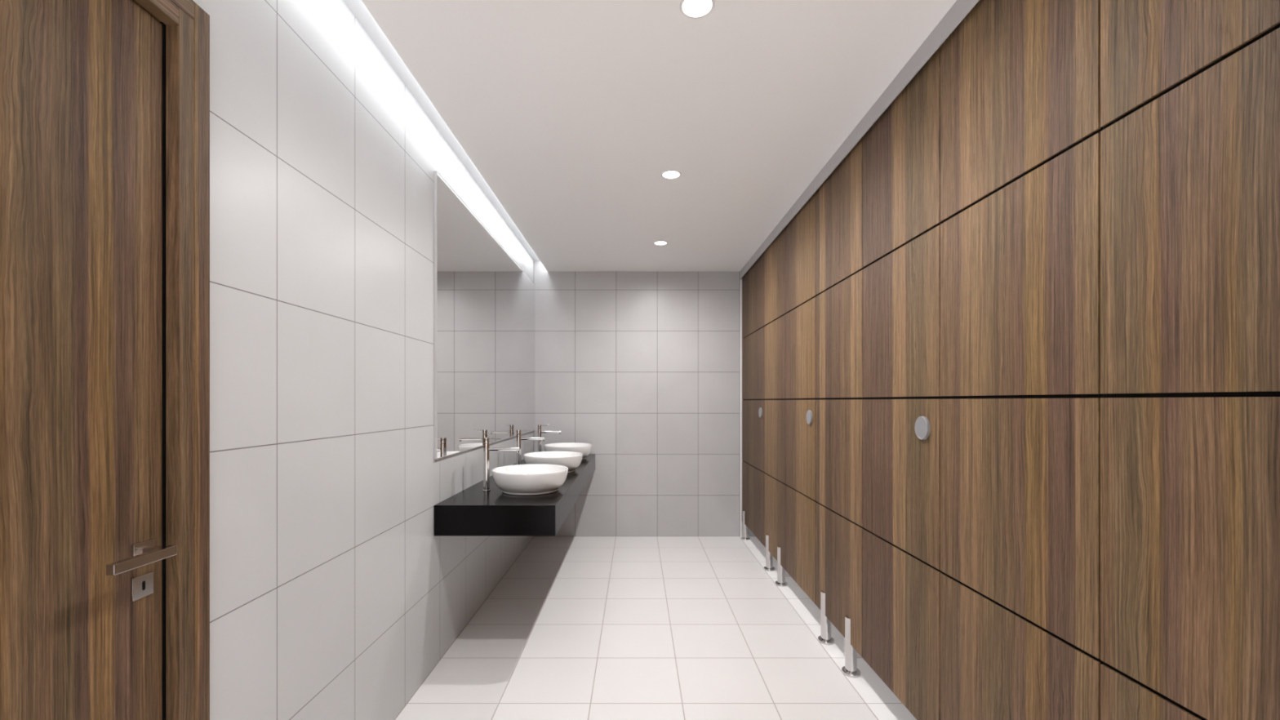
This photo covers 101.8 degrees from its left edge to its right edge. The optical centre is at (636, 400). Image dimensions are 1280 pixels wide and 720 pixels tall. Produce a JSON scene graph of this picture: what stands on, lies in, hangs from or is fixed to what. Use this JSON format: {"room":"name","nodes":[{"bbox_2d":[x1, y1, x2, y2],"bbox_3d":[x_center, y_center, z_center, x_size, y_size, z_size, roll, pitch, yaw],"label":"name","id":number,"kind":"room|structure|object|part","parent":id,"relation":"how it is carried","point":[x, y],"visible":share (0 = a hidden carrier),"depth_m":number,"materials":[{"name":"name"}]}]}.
{"room":"public restroom","nodes":[
{"label":"public restroom","id":0,"kind":"room"},
{"bbox_2d":[193,0,533,719],"bbox_3d":[-1.060,-0.055,1.430,0.120,2.750,7.260,0,0,0],"label":"wall","id":1,"kind":"structure","parent":0,"point":[335,594],"depth_m":1.67,"materials":[{"name":"tile"}]},
{"bbox_2d":[0,0,209,719],"bbox_3d":[-1.030,0.215,0.680,0.170,2.210,1.040,0,0,0],"label":"door","id":2,"kind":"structure","parent":1,"relation":"in","point":[104,104],"depth_m":0.99,"materials":[{"name":"brown wood"}]},
{"bbox_3d":[-0.953,0.307,1.006,0.016,0.020,0.129,0,0,0],"label":"lever","id":3,"kind":"part","parent":2,"relation":"part of","materials":[{"name":"silver metal"}]},
{"bbox_3d":[-1.010,0.379,1.063,0.005,0.046,0.045,0,0,0],"label":"keyhole plate","id":4,"kind":"part","parent":2,"relation":"part of","materials":[{"name":"silver metal"}]},
{"bbox_3d":[-1.042,0.215,0.680,0.116,2.210,1.040,0,0,0],"label":"frame","id":5,"kind":"part","parent":2,"relation":"part of","materials":[{"name":"brown wood"}]},
{"bbox_2d":[342,0,539,260],"bbox_3d":[-0.860,-1.397,1.430,0.280,0.065,7.260,0,0,0],"label":"light strip","id":6,"kind":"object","parent":1,"relation":"attached to","point":[357,7],"depth_m":2.36,"materials":[{"name":"white"}]},
{"bbox_2d":[434,170,535,458],"bbox_3d":[-0.992,-0.424,3.812,0.014,1.422,2.494,0,0,0],"label":"wall mirror","id":7,"kind":"object","parent":1,"relation":"attached to","point":[485,301],"visible":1,"depth_m":3.20,"materials":[{"name":"clear glass"}]},
{"bbox_2d":[434,453,595,536],"bbox_3d":[-0.700,0.592,3.812,0.600,0.151,2.494,0,0,0],"label":"countertop","id":8,"kind":"structure","parent":1,"relation":"attached to","point":[473,511],"depth_m":2.56,"materials":[{"name":"black stone"}]},
{"bbox_2d":[482,437,519,491],"bbox_3d":[-0.779,0.364,2.990,0.210,0.304,0.044,0,0,0],"label":"tap","id":9,"kind":"object","parent":8,"relation":"on","point":[486,448],"visible":1,"depth_m":2.98,"materials":[{"name":"silver metal"}]},
{"bbox_3d":[-0.760,0.278,2.990,0.173,0.019,0.019,0,0,0],"label":"spout","id":10,"kind":"part","parent":9,"relation":"part of","materials":[{"name":"silver metal"}]},
{"bbox_2d":[491,464,568,495],"bbox_3d":[-0.609,0.453,2.990,0.430,0.126,0.430,0,0,0],"label":"vessel basin","id":11,"kind":"object","parent":8,"relation":"in","point":[518,479],"visible":1,"depth_m":2.84,"materials":[{"name":"white ceramic"}]},
{"bbox_2d":[516,429,544,464],"bbox_3d":[-0.779,0.364,3.810,0.210,0.304,0.044,0,0,0],"label":"tap","id":12,"kind":"object","parent":8,"relation":"on","point":[519,438],"visible":0.7,"depth_m":3.80,"materials":[{"name":"silver metal"}]},
{"bbox_3d":[-0.760,0.278,3.810,0.173,0.019,0.019,0,0,0],"label":"spout","id":13,"kind":"part","parent":12,"relation":"part of","materials":[{"name":"silver metal"}]},
{"bbox_2d":[537,424,560,452],"bbox_3d":[-0.779,0.364,4.630,0.210,0.304,0.044,0,0,0],"label":"tap","id":14,"kind":"object","parent":8,"relation":"on","point":[540,432],"visible":0.67,"depth_m":4.62,"materials":[{"name":"silver metal"}]},
{"bbox_3d":[-0.760,0.278,4.630,0.173,0.019,0.019,0,0,0],"label":"spout","id":15,"kind":"part","parent":14,"relation":"part of","materials":[{"name":"silver metal"}]},
{"bbox_2d":[523,451,582,472],"bbox_3d":[-0.609,0.453,3.810,0.430,0.126,0.430,0,0,0],"label":"vessel basin","id":16,"kind":"object","parent":8,"relation":"in","point":[571,460],"visible":0.56,"depth_m":3.69,"materials":[{"name":"white ceramic"}]},
{"bbox_2d":[543,442,592,459],"bbox_3d":[-0.609,0.453,4.630,0.430,0.126,0.430,0,0,0],"label":"vessel basin","id":17,"kind":"object","parent":8,"relation":"in","point":[585,449],"visible":0.47,"depth_m":4.51,"materials":[{"name":"white ceramic"}]},
{"bbox_2d":[533,260,755,536],"bbox_3d":[0.725,-0.055,5.120,3.690,2.750,0.120,0,0,0],"label":"wall","id":18,"kind":"structure","parent":0,"point":[640,368],"depth_m":5.06,"materials":[{"name":"tile"}]},
{"bbox_2d":[739,279,742,536],"bbox_3d":[1.017,0.069,5.056,0.020,2.503,0.008,0,0,0],"label":"trim","id":19,"kind":"structure","parent":18,"relation":"attached to","point":[740,280],"depth_m":5.05,"materials":[{"name":"white paint"}]},
{"bbox_2d":[739,0,979,279],"bbox_3d":[1.010,-1.222,1.430,0.006,0.077,7.260,0,0,0],"label":"trim","id":20,"kind":"structure","parent":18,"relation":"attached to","point":[960,9],"depth_m":2.13,"materials":[{"name":"grey metal"}]},
{"bbox_2d":[395,536,916,719],"bbox_3d":[0.725,1.380,1.430,3.690,0.120,7.500,0,0,0],"label":"floor","id":21,"kind":"structure","parent":0,"point":[577,628],"depth_m":2.82,"materials":[{"name":"tile"}]},
{"bbox_2d":[741,271,750,540],"bbox_3d":[1.040,0.045,4.928,0.085,2.550,0.262,0,0,0],"label":"panel","id":22,"kind":"object","parent":21,"relation":"on","point":[744,278],"visible":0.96,"depth_m":4.93,"materials":[{"name":"brown wood"}]},
{"bbox_3d":[1.037,-0.030,4.928,0.018,2.400,0.262,0,0,0],"label":"panel","id":23,"kind":"part","parent":22,"relation":"part of","materials":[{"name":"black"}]},
{"bbox_3d":[1.040,1.176,4.960,0.054,0.256,0.054,0,0,0],"label":"post","id":24,"kind":"part","parent":22,"relation":"part of","materials":[{"name":"silver metal"}]},
{"bbox_2d":[747,252,764,545],"bbox_3d":[1.032,-0.030,4.494,0.030,2.400,0.606,0,0,0],"label":"door","id":25,"kind":"structure","parent":22,"relation":"attached to","point":[756,326],"depth_m":4.46,"materials":[{"name":"brown wood"}]},
{"bbox_2d":[764,226,787,586],"bbox_3d":[1.040,0.045,3.886,0.085,2.550,0.606,0,0,0],"label":"panel","id":26,"kind":"object","parent":21,"relation":"on","point":[775,255],"visible":0.98,"depth_m":3.83,"materials":[{"name":"wood"},{"name":"chrome"}]},
{"bbox_3d":[1.040,1.176,4.066,0.054,0.256,0.054,0,0,0],"label":"post","id":27,"kind":"part","parent":26,"relation":"part of","materials":[{"name":"silver metal"}]},
{"bbox_3d":[1.040,1.176,3.733,0.054,0.256,0.054,0,0,0],"label":"post","id":28,"kind":"part","parent":26,"relation":"part of","materials":[{"name":"silver metal"}]},
{"bbox_2d":[785,570,791,577],"bbox_3d":[1.762,0.070,3.905,1.375,2.500,0.030,0,0,0],"label":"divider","id":29,"kind":"object","parent":21,"relation":"on","point":[787,575],"visible":0.02,"depth_m":3.89,"materials":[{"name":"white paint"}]},
{"bbox_2d":[816,137,863,677],"bbox_3d":[1.040,0.045,2.672,0.085,2.550,0.606,0,0,0],"label":"panel","id":30,"kind":"object","parent":21,"relation":"on","point":[839,268],"visible":0.99,"depth_m":2.61,"materials":[{"name":"wood"},{"name":"chrome"}]},
{"bbox_2d":[786,191,817,604],"bbox_3d":[1.032,-0.030,3.280,0.030,2.400,0.606,0,0,0],"label":"door","id":31,"kind":"structure","parent":30,"relation":"attached to","point":[801,231],"depth_m":3.24,"materials":[{"name":"brown wood"}]},
{"bbox_3d":[1.040,1.176,2.853,0.054,0.256,0.054,0,0,0],"label":"post","id":32,"kind":"part","parent":30,"relation":"part of","materials":[{"name":"silver metal"}]},
{"bbox_3d":[1.040,1.176,2.519,0.054,0.256,0.054,0,0,0],"label":"post","id":33,"kind":"part","parent":30,"relation":"part of","materials":[{"name":"silver metal"}]},
{"bbox_2d":[862,46,942,719],"bbox_3d":[1.032,-0.030,2.066,0.030,2.400,0.606,0,0,0],"label":"door","id":34,"kind":"structure","parent":30,"relation":"attached to","point":[901,222],"depth_m":2.00,"materials":[{"name":"brown wood"}]},
{"bbox_2d":[843,636,862,657],"bbox_3d":[1.762,0.070,2.683,1.375,2.500,0.030,0,0,0],"label":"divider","id":35,"kind":"object","parent":21,"relation":"on","point":[858,655],"visible":0.07,"depth_m":2.69,"materials":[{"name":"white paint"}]},
{"bbox_2d":[940,0,1102,719],"bbox_3d":[1.040,0.045,1.458,0.085,2.550,0.606,0,0,0],"label":"panel","id":36,"kind":"object","parent":21,"relation":"on","point":[1020,129],"visible":0.9,"depth_m":1.39,"materials":[{"name":"brown wood"}]},
{"bbox_3d":[1.040,0.045,0.244,0.085,2.550,0.606,0,0,0],"label":"panel","id":37,"kind":"object","parent":21,"relation":"on","visible":0},
{"bbox_2d":[1100,0,1279,719],"bbox_3d":[1.032,-0.030,0.852,0.030,2.400,0.606,0,0,0],"label":"door","id":38,"kind":"structure","parent":37,"relation":"attached to","point":[1190,89],"depth_m":0.97,"materials":[{"name":"brown wood"}]},
{"bbox_2d":[361,0,956,271],"bbox_3d":[0.792,-1.345,1.430,3.315,0.170,7.260,0,0,0],"label":"ceiling","id":39,"kind":"structure","parent":0,"point":[573,113],"depth_m":2.20,"materials":[{"name":"white paint"}]},
{"bbox_2d":[653,240,667,244],"bbox_3d":[0.193,-1.258,4.145,0.111,0.003,0.111,0,0,0],"label":"recessed light","id":40,"kind":"object","parent":39,"relation":"in","point":[657,242],"visible":1,"depth_m":4.14,"materials":[{"name":"white paint"}]},
{"bbox_2d":[661,169,680,178],"bbox_3d":[0.193,-1.258,2.890,0.111,0.003,0.111,0,0,0],"label":"recessed light","id":41,"kind":"object","parent":39,"relation":"in","point":[669,174],"visible":1,"depth_m":2.88,"materials":[{"name":"white paint"}]},
{"bbox_2d":[680,0,714,18],"bbox_3d":[0.193,-1.258,1.655,0.111,0.003,0.111,0,0,0],"label":"recessed light","id":42,"kind":"object","parent":39,"relation":"in","point":[694,9],"visible":1,"depth_m":1.66,"materials":[{"name":"white paint"}]}
]}

